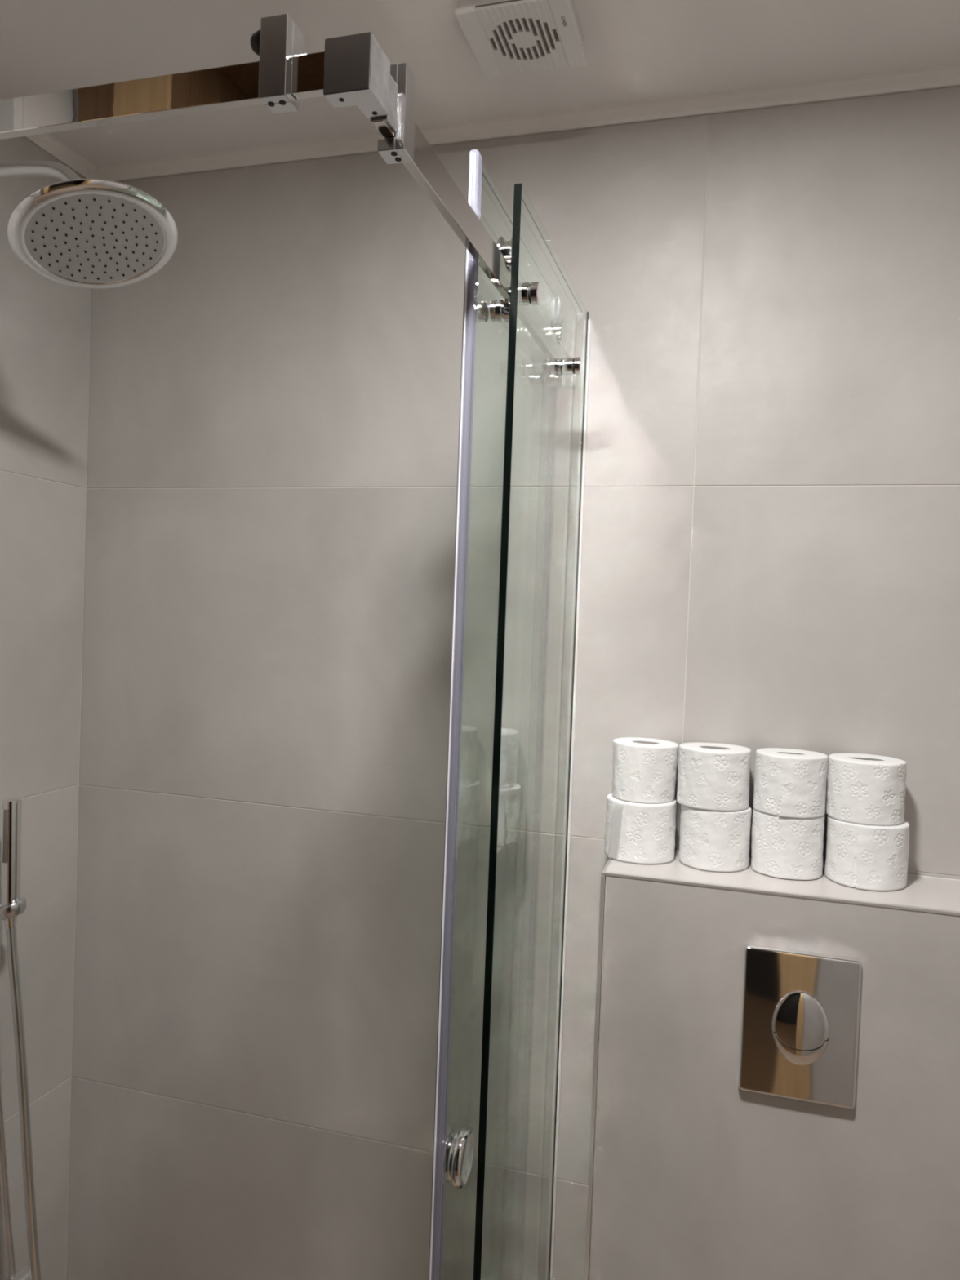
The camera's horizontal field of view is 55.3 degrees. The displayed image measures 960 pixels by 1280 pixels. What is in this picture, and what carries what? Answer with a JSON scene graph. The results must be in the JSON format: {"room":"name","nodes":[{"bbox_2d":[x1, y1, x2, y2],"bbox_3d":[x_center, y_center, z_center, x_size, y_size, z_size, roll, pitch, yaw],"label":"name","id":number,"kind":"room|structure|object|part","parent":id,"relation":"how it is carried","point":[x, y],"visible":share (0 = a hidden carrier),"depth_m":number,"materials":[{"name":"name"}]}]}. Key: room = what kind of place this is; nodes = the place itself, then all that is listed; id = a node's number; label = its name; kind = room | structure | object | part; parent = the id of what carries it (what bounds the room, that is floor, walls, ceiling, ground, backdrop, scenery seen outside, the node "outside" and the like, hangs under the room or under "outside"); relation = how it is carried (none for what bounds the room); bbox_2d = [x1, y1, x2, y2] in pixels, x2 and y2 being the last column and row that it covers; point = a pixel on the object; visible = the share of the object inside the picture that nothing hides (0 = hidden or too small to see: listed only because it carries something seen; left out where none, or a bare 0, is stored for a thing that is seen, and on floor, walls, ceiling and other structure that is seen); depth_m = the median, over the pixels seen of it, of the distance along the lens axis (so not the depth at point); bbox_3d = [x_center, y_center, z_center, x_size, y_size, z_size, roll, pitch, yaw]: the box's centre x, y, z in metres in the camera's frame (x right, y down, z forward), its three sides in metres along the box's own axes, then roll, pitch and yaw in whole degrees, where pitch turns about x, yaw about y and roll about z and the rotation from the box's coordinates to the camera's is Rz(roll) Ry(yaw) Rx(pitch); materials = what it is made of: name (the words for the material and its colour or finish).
{"room":"bathroom","nodes":[
{"label":"bathroom","id":0,"kind":"room"},
{"bbox_2d":[0,136,91,1279],"bbox_3d":[-1.066,0.276,1.183,0.100,2.452,1.451,3,2,16],"label":"wall","id":1,"kind":"structure","parent":0,"point":[45,323],"depth_m":1.76,"materials":[{"name":"grey tile"}]},
{"bbox_2d":[0,897,26,919],"bbox_3d":[-0.843,0.470,1.595,0.115,0.052,0.052,3,2,16],"label":"holder","id":2,"kind":"object","parent":1,"relation":"attached to","point":[15,908],"visible":0.86,"depth_m":1.57,"materials":[{"name":"silver metal"}]},
{"bbox_2d":[0,797,22,928],"bbox_3d":[-0.811,0.386,1.583,0.034,0.223,0.032,3,2,16],"label":"shower","id":3,"kind":"object","parent":2,"relation":"attached to","point":[11,857],"visible":0.9,"depth_m":1.57,"materials":[{"name":"silver metal"}]},
{"bbox_2d":[5,925,41,1279],"bbox_3d":[-0.792,0.911,1.588,0.086,0.839,0.038,2,2,-3],"label":"shower hose","id":4,"kind":"object","parent":3,"relation":"hanging from","point":[11,938],"visible":1,"depth_m":1.58,"materials":[{"name":"silver metal"}]},
{"bbox_2d":[4,1266,30,1279],"bbox_3d":[-0.881,1.134,1.510,0.145,0.074,0.254,3,2,16],"label":"shower mixer","id":5,"kind":"object","parent":1,"relation":"attached to","point":[21,1273],"visible":0.74,"depth_m":1.60,"materials":[{"name":"silver metal"}]},
{"bbox_2d":[0,918,15,1277],"bbox_3d":[-0.828,0.795,1.595,0.064,0.642,0.012,3,2,16],"label":"supply hose","id":6,"kind":"object","parent":5,"relation":"attached to","point":[3,1166],"visible":1,"depth_m":1.59,"materials":[{"name":"silver metal"}]},
{"bbox_2d":[0,98,95,178],"bbox_3d":[-0.966,-0.913,1.134,0.016,0.026,1.450,3,2,16],"label":"trim","id":7,"kind":"structure","parent":1,"relation":"attached to","point":[48,143],"depth_m":1.74,"materials":[{"name":"white paint"}]},
{"bbox_2d":[0,160,177,288],"bbox_3d":[-0.673,-0.607,1.301,0.511,0.184,0.216,3,2,16],"label":"shower","id":8,"kind":"object","parent":1,"relation":"attached to","point":[73,231],"visible":1,"depth_m":1.25,"materials":[{"name":"silver metal"}]},
{"bbox_3d":[-0.724,-0.642,1.319,0.401,0.080,0.026,3,2,16],"label":"arm","id":9,"kind":"part","parent":8,"relation":"part of","materials":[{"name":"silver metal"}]},
{"bbox_2d":[0,0,959,166],"bbox_3d":[0.125,-0.926,0.790,2.500,0.100,1.700,3,2,16],"label":"ceiling","id":10,"kind":"structure","parent":0,"point":[635,50],"depth_m":1.39,"materials":[{"name":"white paint"}]},
{"bbox_2d":[454,0,586,79],"bbox_3d":[0.063,-0.877,1.317,0.158,0.032,0.158,3,2,16],"label":"fan","id":11,"kind":"object","parent":10,"relation":"attached to","point":[504,37],"visible":1,"depth_m":1.31,"materials":[{"name":"white plastic"}]},
{"bbox_3d":[0.001,-0.868,1.335,0.030,0.008,0.158,3,2,16],"label":"plate","id":12,"kind":"part","parent":11,"relation":"part of","materials":[{"name":"white plastic"}]},
{"bbox_2d":[475,0,558,57],"bbox_3d":[0.064,-0.867,1.317,0.101,0.002,0.158,3,2,16],"label":"grille","id":13,"kind":"object","parent":11,"relation":"attached to","point":[504,28],"depth_m":1.29,"materials":[{"name":"grey plastic"}]},
{"bbox_3d":[0.125,-0.862,1.299,0.027,0.008,0.158,3,2,16],"label":"plate","id":14,"kind":"part","parent":11,"relation":"part of","materials":[{"name":"white plastic"}]},
{"bbox_2d":[66,85,959,1279],"bbox_3d":[0.302,0.316,1.592,2.500,2.452,0.100,3,2,16],"label":"wall","id":15,"kind":"structure","parent":0,"point":[771,295],"depth_m":1.65,"materials":[{"name":"grey tile"}]},
{"bbox_2d":[0,13,577,390],"bbox_3d":[-0.433,-0.476,1.271,1.000,0.082,0.904,3,2,16],"label":"shower rail","id":16,"kind":"object","parent":15,"relation":"attached to","point":[354,69],"visible":0.94,"depth_m":0.76,"materials":[{"name":"silver metal"}]},
{"bbox_2d":[428,150,567,1279],"bbox_3d":[0.031,0.472,1.305,0.043,2.075,0.497,3,2,16],"label":"door","id":17,"kind":"structure","parent":16,"relation":"attached to","point":[457,1156],"depth_m":1.08,"materials":[{"name":"clear glass"}]},
{"bbox_3d":[-0.040,0.638,1.137,0.003,0.043,0.043,3,2,16],"label":"handle","id":18,"kind":"part","parent":17,"relation":"part of","materials":[{"name":"silver metal"}]},
{"bbox_3d":[-0.023,0.639,1.132,0.016,0.068,0.068,3,2,16],"label":"handle","id":19,"kind":"part","parent":17,"relation":"part of","materials":[{"name":"silver metal"}]},
{"bbox_2d":[94,62,959,181],"bbox_3d":[0.330,-0.875,1.504,2.300,0.026,0.016,3,2,16],"label":"trim","id":20,"kind":"structure","parent":15,"relation":"attached to","point":[943,75],"depth_m":1.55,"materials":[{"name":"white paint"}]},
{"bbox_2d":[473,183,591,1279],"bbox_3d":[0.081,0.478,1.358,0.036,2.064,0.477,3,2,16],"label":"fixed glass panel","id":21,"kind":"object","parent":15,"relation":"attached to","point":[531,293],"visible":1,"depth_m":1.13,"materials":[{"name":"clear glass"}]},
{"bbox_2d":[528,284,531,303],"bbox_3d":[0.064,-0.427,1.132,0.002,0.024,0.024,3,2,16],"label":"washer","id":22,"kind":"object","parent":21,"relation":"in","point":[529,285],"depth_m":1.12,"materials":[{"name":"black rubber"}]},
{"bbox_3d":[0.053,1.577,0.930,2.500,0.050,1.550,3,2,16],"label":"floor","id":23,"kind":"structure","parent":0,"visible":0},
{"bbox_2d":[584,849,959,1279],"bbox_3d":[0.764,0.970,1.321,1.205,1.194,0.182,3,2,16],"label":"wall","id":24,"kind":"structure","parent":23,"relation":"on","point":[694,1175],"depth_m":1.33,"materials":[{"name":"grey tile"}]},
{"bbox_3d":[0.165,0.949,1.403,0.006,1.188,0.006,3,2,16],"label":"edge trim","id":25,"kind":"part","parent":24,"relation":"part of","materials":[{"name":"grey"}]},
{"bbox_3d":[0.212,0.352,1.475,0.005,0.006,0.176,3,2,16],"label":"edge trim","id":26,"kind":"part","parent":24,"relation":"part of","materials":[{"name":"grey"}]},
{"bbox_2d":[604,793,676,864],"bbox_3d":[0.261,0.303,1.491,0.114,0.093,0.114,3,2,16],"label":"toilet roll","id":27,"kind":"object","parent":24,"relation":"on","point":[638,833],"visible":0.92,"depth_m":1.44,"materials":[{"name":"white paper"}]},
{"bbox_2d":[612,737,678,803],"bbox_3d":[0.267,0.210,1.489,0.105,0.092,0.105,1,2,-39],"label":"toilet roll","id":28,"kind":"object","parent":27,"relation":"on","point":[644,769],"visible":1,"depth_m":1.45,"materials":[{"name":"white paper"}]},
{"bbox_2d":[679,804,751,871],"bbox_3d":[0.374,0.308,1.459,0.109,0.093,0.110,3,2,16],"label":"toilet roll","id":29,"kind":"object","parent":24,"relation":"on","point":[716,841],"visible":0.88,"depth_m":1.41,"materials":[{"name":"white paper"}]},
{"bbox_2d":[676,742,751,811],"bbox_3d":[0.371,0.215,1.457,0.112,0.091,0.112,3,2,16],"label":"toilet roll","id":30,"kind":"object","parent":29,"relation":"on","point":[713,776],"visible":1,"depth_m":1.41,"materials":[{"name":"white paper"}]},
{"bbox_3d":[0.762,0.379,1.220,1.204,0.005,0.006,3,2,16],"label":"edge trim","id":31,"kind":"part","parent":24,"relation":"part of","materials":[{"name":"grey tile"}]},
{"bbox_2d":[751,808,824,879],"bbox_3d":[0.479,0.313,1.429,0.108,0.093,0.107,3,2,16],"label":"toilet roll","id":32,"kind":"object","parent":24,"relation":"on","point":[782,847],"visible":0.91,"depth_m":1.38,"materials":[{"name":"white paper"}]},
{"bbox_2d":[752,747,827,817],"bbox_3d":[0.482,0.220,1.424,0.107,0.091,0.108,3,2,16],"label":"toilet roll","id":33,"kind":"object","parent":32,"relation":"on","point":[791,783],"visible":1,"depth_m":1.38,"materials":[{"name":"white paper"}]},
{"bbox_2d":[737,943,861,1108],"bbox_3d":[0.452,0.549,1.300,0.158,0.211,0.021,3,2,16],"label":"flush plate","id":34,"kind":"object","parent":24,"relation":"attached to","point":[800,1010],"visible":1,"depth_m":1.29,"materials":[{"name":"silver metal"}]},
{"bbox_2d":[824,815,909,890],"bbox_3d":[0.587,0.318,1.392,0.116,0.093,0.116,3,2,16],"label":"toilet roll","id":35,"kind":"object","parent":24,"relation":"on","point":[859,855],"visible":0.94,"depth_m":1.34,"materials":[{"name":"white paper"}]},
{"bbox_2d":[826,753,906,825],"bbox_3d":[0.587,0.225,1.394,0.110,0.091,0.111,3,2,16],"label":"toilet roll","id":36,"kind":"object","parent":35,"relation":"on","point":[862,788],"visible":1,"depth_m":1.35,"materials":[{"name":"white paper"}]}
]}

